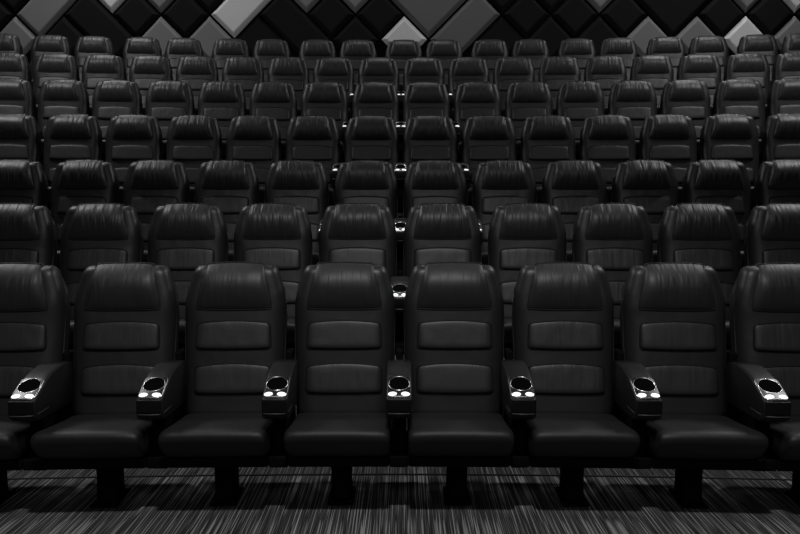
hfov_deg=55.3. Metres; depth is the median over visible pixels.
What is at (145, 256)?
seat cushion
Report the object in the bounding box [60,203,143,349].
seat
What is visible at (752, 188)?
seat cushion
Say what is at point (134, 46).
seat
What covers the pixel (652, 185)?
seat
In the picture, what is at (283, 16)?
acoustic panel
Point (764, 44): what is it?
seat
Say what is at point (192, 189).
seat cushion
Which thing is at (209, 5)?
acoustic panel
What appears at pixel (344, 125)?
armrest
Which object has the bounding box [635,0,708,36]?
acoustic panel
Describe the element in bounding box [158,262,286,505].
seat
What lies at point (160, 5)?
acoustic panel
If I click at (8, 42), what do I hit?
seat
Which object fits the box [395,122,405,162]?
armrest
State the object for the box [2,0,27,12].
acoustic panel
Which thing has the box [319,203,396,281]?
seat
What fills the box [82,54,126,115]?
seat
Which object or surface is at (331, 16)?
acoustic panel
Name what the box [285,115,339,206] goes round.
seat
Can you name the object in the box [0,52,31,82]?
seat
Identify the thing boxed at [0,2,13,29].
acoustic panel
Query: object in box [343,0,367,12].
acoustic panel
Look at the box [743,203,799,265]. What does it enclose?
seat
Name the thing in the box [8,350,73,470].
armrest
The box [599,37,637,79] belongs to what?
seat
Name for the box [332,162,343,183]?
armrest
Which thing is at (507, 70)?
seat
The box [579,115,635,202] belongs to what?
seat
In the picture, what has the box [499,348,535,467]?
armrest
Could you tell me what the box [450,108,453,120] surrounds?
seat cushion
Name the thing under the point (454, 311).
seat
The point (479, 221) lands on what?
armrest
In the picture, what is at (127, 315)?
seat
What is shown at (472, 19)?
acoustic panel
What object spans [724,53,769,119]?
seat
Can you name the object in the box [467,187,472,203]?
seat cushion
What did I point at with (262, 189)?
seat cushion
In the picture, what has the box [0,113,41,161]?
seat
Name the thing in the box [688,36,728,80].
seat
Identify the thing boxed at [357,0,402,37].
acoustic panel
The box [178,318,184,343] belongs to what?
seat cushion
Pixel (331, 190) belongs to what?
seat cushion
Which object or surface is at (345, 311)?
seat
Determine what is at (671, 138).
seat
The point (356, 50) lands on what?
seat
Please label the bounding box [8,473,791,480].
floor strip
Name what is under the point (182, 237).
seat
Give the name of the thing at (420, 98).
seat
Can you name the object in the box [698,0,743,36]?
acoustic panel
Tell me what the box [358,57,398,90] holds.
seat
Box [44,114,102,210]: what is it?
seat
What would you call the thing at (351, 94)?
armrest
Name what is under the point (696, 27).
acoustic panel
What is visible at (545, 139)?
seat
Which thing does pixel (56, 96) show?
seat
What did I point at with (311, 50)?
seat
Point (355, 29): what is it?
acoustic panel
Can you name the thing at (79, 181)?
seat
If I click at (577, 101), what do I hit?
seat
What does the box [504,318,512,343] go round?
seat cushion
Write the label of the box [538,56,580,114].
seat
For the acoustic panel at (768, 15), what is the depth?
11.85 m
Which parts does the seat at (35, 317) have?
leg, foot plate, seat, backrest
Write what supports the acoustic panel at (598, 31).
attached to the wall
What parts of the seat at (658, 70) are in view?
backrest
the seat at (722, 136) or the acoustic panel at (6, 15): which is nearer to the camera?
the seat at (722, 136)
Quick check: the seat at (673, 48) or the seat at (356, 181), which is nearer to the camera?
the seat at (356, 181)
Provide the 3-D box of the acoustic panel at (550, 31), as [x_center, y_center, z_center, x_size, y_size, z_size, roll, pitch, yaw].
[2.347,-3.558,11.931,0.709,0.709,0.090,0,5,0]
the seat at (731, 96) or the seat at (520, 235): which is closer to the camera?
the seat at (520, 235)
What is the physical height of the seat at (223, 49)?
1.154 m
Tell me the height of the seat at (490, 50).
1.154 m
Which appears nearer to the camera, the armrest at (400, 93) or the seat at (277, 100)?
the seat at (277, 100)
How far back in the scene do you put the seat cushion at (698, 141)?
7.96 m
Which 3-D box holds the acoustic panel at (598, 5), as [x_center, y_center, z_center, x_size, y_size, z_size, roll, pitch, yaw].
[3.107,-4.315,11.863,0.709,0.709,0.090,0,5,0]
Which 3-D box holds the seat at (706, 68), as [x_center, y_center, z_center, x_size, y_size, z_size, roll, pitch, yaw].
[3.745,-2.086,9.399,0.536,1.154,0.798,1,5,6]
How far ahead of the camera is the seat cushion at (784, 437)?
3.52 m
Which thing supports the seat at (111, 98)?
on the floor
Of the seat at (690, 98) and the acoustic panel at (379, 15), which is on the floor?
the seat at (690, 98)
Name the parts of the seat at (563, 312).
backrest, leg, foot plate, seat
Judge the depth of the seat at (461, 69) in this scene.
9.76 m
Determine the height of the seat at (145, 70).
1.154 m
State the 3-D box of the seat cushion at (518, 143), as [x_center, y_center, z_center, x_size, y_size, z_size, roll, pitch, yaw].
[1.442,-1.269,8.319,0.482,0.178,0.549,0,5,3]
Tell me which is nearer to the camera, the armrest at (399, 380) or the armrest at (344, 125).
the armrest at (399, 380)
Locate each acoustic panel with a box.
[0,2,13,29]
[0,17,35,54]
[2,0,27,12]
[17,0,76,35]
[47,17,82,55]
[66,0,132,56]
[100,0,124,12]
[114,0,159,36]
[142,17,181,56]
[148,0,173,13]
[163,0,207,37]
[189,16,230,57]
[197,0,221,12]
[211,0,270,37]
[237,17,279,55]
[260,0,329,53]
[294,0,319,12]
[309,0,353,37]
[333,16,377,46]
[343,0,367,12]
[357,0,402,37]
[382,16,426,45]
[392,0,464,37]
[430,0,499,52]
[479,16,522,54]
[489,0,513,12]
[503,0,548,37]
[528,16,570,56]
[538,0,562,12]
[552,0,597,37]
[578,16,618,55]
[587,0,611,12]
[601,0,645,36]
[626,16,667,55]
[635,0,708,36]
[676,16,714,54]
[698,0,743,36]
[724,16,761,53]
[733,0,757,12]
[747,0,792,34]
[774,16,799,49]
[782,0,799,12]
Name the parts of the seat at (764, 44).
backrest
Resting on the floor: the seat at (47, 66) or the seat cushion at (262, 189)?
the seat at (47, 66)
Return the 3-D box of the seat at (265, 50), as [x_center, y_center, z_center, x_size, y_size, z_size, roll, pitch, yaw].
[-1.827,-2.670,10.716,0.536,1.154,0.798,0,5,-3]
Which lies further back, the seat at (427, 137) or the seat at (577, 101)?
the seat at (577, 101)
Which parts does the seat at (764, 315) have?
backrest, seat, foot plate, leg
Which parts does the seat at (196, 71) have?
backrest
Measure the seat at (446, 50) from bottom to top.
1.154 m
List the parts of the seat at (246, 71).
backrest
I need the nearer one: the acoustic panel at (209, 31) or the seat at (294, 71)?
the seat at (294, 71)
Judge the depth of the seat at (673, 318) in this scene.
3.94 m
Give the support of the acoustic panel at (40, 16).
attached to the wall
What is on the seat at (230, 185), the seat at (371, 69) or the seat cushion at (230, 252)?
the seat cushion at (230, 252)
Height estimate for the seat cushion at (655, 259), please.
0.178 m
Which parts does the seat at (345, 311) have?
seat, foot plate, leg, backrest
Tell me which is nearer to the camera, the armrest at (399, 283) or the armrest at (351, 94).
the armrest at (399, 283)
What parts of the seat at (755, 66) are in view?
backrest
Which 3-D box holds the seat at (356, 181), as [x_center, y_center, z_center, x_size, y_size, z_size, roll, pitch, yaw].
[-0.284,-0.296,6.162,0.536,1.154,0.798,0,5,0]
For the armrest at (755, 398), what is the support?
attached to the seat at (764, 315)
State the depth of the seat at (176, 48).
10.80 m
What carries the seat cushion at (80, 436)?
on the seat at (127, 315)
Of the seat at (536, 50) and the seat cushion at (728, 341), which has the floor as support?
the seat at (536, 50)
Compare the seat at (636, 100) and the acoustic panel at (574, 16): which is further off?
the acoustic panel at (574, 16)
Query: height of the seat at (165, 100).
1.154 m
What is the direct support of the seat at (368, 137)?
on the floor
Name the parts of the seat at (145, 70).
backrest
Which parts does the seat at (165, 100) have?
backrest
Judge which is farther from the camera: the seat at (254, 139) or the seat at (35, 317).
the seat at (254, 139)
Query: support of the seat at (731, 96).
on the floor
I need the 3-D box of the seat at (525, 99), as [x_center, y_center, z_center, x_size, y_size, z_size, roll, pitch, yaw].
[1.448,-1.505,8.424,0.536,1.154,0.798,0,5,3]
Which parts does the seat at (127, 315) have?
seat, foot plate, leg, backrest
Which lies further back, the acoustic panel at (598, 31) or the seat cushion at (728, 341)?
the acoustic panel at (598, 31)
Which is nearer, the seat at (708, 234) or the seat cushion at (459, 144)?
the seat at (708, 234)
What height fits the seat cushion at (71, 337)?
0.178 m
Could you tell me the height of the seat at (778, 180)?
1.154 m
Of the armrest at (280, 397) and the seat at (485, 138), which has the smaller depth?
the armrest at (280, 397)
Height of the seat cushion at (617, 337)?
0.178 m
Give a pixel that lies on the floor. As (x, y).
(383, 504)
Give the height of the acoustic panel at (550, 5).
0.709 m
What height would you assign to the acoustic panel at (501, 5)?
0.709 m
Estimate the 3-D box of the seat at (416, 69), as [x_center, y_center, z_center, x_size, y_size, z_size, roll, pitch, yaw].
[0.302,-2.104,9.604,0.536,1.154,0.798,0,5,1]
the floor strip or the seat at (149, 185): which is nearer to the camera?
the floor strip
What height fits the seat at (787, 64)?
1.154 m
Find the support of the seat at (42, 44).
on the floor
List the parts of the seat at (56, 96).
backrest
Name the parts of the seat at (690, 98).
backrest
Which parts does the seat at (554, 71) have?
backrest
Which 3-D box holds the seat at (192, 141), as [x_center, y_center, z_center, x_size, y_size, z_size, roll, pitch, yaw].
[-2.004,-0.893,7.256,0.536,1.154,0.798,0,5,-3]
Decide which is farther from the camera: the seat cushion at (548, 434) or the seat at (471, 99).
the seat at (471, 99)
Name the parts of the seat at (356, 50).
backrest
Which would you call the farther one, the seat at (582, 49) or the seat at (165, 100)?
the seat at (582, 49)
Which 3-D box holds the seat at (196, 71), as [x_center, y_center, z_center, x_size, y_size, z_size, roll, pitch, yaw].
[-2.572,-2.097,9.520,0.536,1.154,0.798,0,5,-4]
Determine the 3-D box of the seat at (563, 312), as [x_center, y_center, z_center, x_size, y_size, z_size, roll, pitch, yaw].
[0.857,0.572,3.822,0.536,1.154,0.798,0,5,2]
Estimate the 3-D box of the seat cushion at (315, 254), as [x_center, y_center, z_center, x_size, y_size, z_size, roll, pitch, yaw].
[-0.855,-0.059,6.049,0.482,0.178,0.549,0,5,-1]
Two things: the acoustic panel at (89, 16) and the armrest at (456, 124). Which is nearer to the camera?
the armrest at (456, 124)
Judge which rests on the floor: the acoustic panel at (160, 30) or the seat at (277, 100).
the seat at (277, 100)
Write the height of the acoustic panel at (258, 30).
0.709 m
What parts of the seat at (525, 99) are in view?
backrest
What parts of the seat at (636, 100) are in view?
backrest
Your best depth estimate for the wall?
11.96 m
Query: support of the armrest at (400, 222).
attached to the seat at (426, 181)
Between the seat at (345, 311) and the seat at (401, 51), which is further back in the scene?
the seat at (401, 51)
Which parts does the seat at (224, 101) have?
backrest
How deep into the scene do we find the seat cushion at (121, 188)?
6.87 m
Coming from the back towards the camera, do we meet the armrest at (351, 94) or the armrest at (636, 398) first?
the armrest at (351, 94)
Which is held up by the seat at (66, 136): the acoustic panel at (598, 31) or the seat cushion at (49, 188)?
the seat cushion at (49, 188)
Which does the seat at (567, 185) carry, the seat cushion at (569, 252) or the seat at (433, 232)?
the seat cushion at (569, 252)
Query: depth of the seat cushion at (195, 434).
3.50 m
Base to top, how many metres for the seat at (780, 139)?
1.154 m
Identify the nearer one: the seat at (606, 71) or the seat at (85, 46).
the seat at (606, 71)
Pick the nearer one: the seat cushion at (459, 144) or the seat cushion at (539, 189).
the seat cushion at (539, 189)
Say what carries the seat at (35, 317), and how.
on the floor
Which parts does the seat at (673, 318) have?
backrest, leg, foot plate, seat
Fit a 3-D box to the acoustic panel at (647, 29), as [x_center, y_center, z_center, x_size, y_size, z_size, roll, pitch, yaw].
[3.867,-3.558,11.927,0.709,0.709,0.090,0,5,0]
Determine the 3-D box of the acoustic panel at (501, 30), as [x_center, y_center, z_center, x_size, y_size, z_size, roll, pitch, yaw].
[1.587,-3.560,11.954,0.709,0.709,0.050,0,5,0]
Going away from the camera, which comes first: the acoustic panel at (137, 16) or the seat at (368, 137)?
the seat at (368, 137)
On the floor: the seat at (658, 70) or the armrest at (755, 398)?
the seat at (658, 70)
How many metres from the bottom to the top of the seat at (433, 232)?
1.154 m
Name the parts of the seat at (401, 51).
backrest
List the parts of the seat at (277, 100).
backrest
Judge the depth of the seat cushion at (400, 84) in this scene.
10.39 m
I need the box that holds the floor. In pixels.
[0,211,799,533]
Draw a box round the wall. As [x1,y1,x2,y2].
[0,0,799,65]
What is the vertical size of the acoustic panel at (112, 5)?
0.709 m
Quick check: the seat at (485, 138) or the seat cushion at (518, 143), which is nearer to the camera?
the seat at (485, 138)
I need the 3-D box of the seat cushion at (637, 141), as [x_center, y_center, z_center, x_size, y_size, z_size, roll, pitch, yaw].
[2.586,-1.263,8.249,0.482,0.178,0.549,0,5,4]
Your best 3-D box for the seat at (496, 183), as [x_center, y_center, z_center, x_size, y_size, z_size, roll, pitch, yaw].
[0.865,-0.295,6.149,0.536,1.154,0.798,0,5,2]
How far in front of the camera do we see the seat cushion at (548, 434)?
3.49 m
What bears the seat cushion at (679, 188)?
on the seat at (671, 138)
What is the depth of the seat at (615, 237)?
5.13 m
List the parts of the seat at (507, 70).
backrest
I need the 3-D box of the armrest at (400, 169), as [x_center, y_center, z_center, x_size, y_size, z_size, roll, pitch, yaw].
[0.007,-0.762,7.276,0.122,0.490,0.652,0,5,0]
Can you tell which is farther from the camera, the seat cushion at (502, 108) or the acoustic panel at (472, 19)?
the acoustic panel at (472, 19)
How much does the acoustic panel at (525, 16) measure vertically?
0.709 m
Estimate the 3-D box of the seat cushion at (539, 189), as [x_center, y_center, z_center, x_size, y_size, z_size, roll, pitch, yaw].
[1.438,-0.658,7.171,0.482,0.178,0.549,0,5,3]
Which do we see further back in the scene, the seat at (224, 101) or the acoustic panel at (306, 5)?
the acoustic panel at (306, 5)
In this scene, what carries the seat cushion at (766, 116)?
on the seat at (755, 66)
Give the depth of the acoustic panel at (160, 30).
11.90 m
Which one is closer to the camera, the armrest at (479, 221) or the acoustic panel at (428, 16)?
the armrest at (479, 221)
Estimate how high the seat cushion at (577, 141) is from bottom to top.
0.178 m
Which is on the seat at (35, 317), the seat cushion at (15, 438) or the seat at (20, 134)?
the seat cushion at (15, 438)
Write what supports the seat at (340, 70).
on the floor
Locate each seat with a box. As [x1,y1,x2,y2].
[0,33,22,53]
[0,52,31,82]
[0,78,35,116]
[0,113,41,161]
[0,159,48,207]
[0,203,57,265]
[0,262,70,504]
[30,262,179,507]
[31,35,71,88]
[33,53,79,120]
[38,79,89,161]
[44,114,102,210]
[51,159,119,269]
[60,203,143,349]
[74,36,114,81]
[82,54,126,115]
[92,80,142,161]
[106,114,162,203]
[123,37,161,79]
[123,160,189,262]
[129,55,172,114]
[145,81,194,159]
[148,203,228,349]
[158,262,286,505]
[165,38,202,80]
[166,115,222,202]
[176,56,218,114]
[194,160,259,261]
[198,81,245,159]
[212,38,249,80]
[222,56,263,114]
[226,115,280,202]
[234,203,312,350]
[250,81,296,159]
[253,39,289,81]
[264,160,328,264]
[267,57,309,115]
[284,262,394,505]
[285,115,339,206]
[299,39,335,83]
[301,82,347,162]
[313,57,353,121]
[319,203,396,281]
[334,160,397,218]
[339,39,376,90]
[344,115,398,168]
[352,82,398,122]
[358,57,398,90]
[385,40,421,90]
[403,57,443,90]
[403,82,449,123]
[403,115,456,168]
[403,160,466,217]
[403,203,481,277]
[404,262,513,505]
[425,39,462,90]
[448,57,489,120]
[454,82,500,162]
[462,115,515,206]
[471,39,508,82]
[472,160,536,264]
[488,203,566,350]
[493,57,534,116]
[505,81,552,160]
[512,39,548,81]
[512,262,639,506]
[520,115,575,202]
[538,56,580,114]
[541,160,606,261]
[556,81,604,159]
[558,38,595,80]
[572,203,652,349]
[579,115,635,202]
[584,56,626,114]
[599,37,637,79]
[608,80,656,159]
[611,160,677,262]
[620,262,768,508]
[630,55,673,114]
[639,114,696,203]
[646,37,685,79]
[657,203,740,349]
[660,80,710,161]
[676,54,720,115]
[681,159,750,267]
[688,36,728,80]
[699,114,758,210]
[713,79,764,161]
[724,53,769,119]
[729,263,799,506]
[737,34,777,88]
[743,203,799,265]
[753,159,799,206]
[761,113,799,161]
[767,78,799,116]
[772,52,799,82]
[780,33,799,53]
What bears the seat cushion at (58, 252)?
on the seat at (79, 181)
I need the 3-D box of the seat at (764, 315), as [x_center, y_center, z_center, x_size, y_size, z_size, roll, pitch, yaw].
[2.004,0.577,3.763,0.536,1.154,0.798,0,5,4]
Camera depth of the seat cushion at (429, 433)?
3.50 m
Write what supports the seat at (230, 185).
on the floor
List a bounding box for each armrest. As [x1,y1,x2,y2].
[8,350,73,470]
[136,349,186,468]
[262,348,298,467]
[318,218,322,243]
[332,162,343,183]
[342,122,347,161]
[349,91,353,109]
[386,348,411,466]
[391,270,408,353]
[393,216,406,275]
[394,162,406,212]
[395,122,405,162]
[397,91,404,121]
[448,91,452,110]
[453,121,459,161]
[458,162,469,184]
[477,218,482,244]
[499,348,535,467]
[612,349,661,468]
[726,350,790,470]
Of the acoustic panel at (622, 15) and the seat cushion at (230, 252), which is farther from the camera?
the acoustic panel at (622, 15)
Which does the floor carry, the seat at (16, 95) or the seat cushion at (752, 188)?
the seat at (16, 95)
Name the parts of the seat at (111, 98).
backrest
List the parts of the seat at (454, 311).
backrest, leg, foot plate, seat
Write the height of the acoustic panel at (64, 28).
0.709 m
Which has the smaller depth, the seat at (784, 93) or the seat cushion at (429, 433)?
the seat cushion at (429, 433)
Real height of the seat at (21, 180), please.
1.154 m
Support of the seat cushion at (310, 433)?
on the seat at (345, 311)
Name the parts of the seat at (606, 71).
backrest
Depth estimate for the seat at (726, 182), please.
6.21 m
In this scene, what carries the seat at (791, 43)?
on the floor
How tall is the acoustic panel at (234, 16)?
1.089 m
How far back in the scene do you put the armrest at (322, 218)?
5.84 m
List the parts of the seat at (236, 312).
seat, foot plate, leg, backrest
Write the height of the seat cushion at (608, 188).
0.178 m
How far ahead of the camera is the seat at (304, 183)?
6.32 m
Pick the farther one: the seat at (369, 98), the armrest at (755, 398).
the seat at (369, 98)
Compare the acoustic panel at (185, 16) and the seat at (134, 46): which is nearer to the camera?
the seat at (134, 46)
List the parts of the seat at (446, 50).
backrest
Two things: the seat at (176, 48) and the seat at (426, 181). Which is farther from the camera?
the seat at (176, 48)
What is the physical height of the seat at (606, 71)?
1.154 m
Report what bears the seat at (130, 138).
on the floor
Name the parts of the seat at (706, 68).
backrest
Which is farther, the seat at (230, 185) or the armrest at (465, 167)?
the armrest at (465, 167)
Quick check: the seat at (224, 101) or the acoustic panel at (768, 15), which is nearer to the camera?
the seat at (224, 101)
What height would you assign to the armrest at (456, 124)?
0.490 m
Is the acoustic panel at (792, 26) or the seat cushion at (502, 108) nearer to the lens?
the seat cushion at (502, 108)
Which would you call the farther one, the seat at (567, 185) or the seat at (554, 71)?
the seat at (554, 71)
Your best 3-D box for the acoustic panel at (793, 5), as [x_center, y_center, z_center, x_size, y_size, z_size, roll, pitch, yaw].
[6.147,-4.314,11.854,0.709,0.709,0.090,0,5,0]
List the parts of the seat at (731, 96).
backrest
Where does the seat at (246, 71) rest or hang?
on the floor
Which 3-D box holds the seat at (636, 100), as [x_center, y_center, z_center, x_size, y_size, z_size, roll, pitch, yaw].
[2.595,-1.499,8.353,0.536,1.154,0.798,0,5,4]
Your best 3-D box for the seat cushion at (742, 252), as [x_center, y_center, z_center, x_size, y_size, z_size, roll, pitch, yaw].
[2.576,-0.051,5.947,0.482,0.178,0.549,0,5,5]
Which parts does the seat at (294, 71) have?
backrest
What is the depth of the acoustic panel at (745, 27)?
11.88 m
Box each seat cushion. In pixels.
[0,415,30,459]
[30,414,152,458]
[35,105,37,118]
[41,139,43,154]
[48,187,50,203]
[56,251,59,269]
[69,320,73,344]
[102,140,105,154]
[120,187,122,203]
[143,251,147,262]
[158,413,272,456]
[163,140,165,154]
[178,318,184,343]
[190,187,194,202]
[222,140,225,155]
[228,250,233,261]
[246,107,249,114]
[259,187,264,202]
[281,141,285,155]
[284,412,389,455]
[286,318,294,342]
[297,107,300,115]
[312,251,318,264]
[329,188,333,203]
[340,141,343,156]
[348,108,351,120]
[399,83,402,90]
[408,412,513,455]
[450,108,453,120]
[457,141,461,155]
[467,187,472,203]
[481,251,487,264]
[501,107,504,116]
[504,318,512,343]
[516,141,520,155]
[525,413,639,456]
[536,187,541,202]
[567,250,571,261]
[576,140,579,155]
[607,187,611,202]
[614,319,620,343]
[636,140,638,154]
[646,414,768,458]
[653,251,657,262]
[678,187,681,203]
[697,140,699,154]
[726,320,730,344]
[741,251,744,267]
[751,187,753,203]
[759,139,761,154]
[765,104,767,118]
[768,416,799,460]
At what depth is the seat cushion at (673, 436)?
3.47 m
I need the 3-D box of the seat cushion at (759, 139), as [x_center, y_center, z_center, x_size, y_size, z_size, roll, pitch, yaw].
[3.726,-1.253,8.140,0.482,0.178,0.549,1,5,6]
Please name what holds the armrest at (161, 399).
attached to the seat at (127, 315)
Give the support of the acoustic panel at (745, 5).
attached to the wall
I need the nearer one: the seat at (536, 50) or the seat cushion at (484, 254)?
the seat cushion at (484, 254)
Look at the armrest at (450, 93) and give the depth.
9.25 m
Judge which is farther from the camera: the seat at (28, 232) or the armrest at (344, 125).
the armrest at (344, 125)
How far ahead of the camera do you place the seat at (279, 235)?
5.15 m
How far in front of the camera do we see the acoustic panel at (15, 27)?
11.91 m
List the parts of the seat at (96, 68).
backrest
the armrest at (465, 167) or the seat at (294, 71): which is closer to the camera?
the armrest at (465, 167)

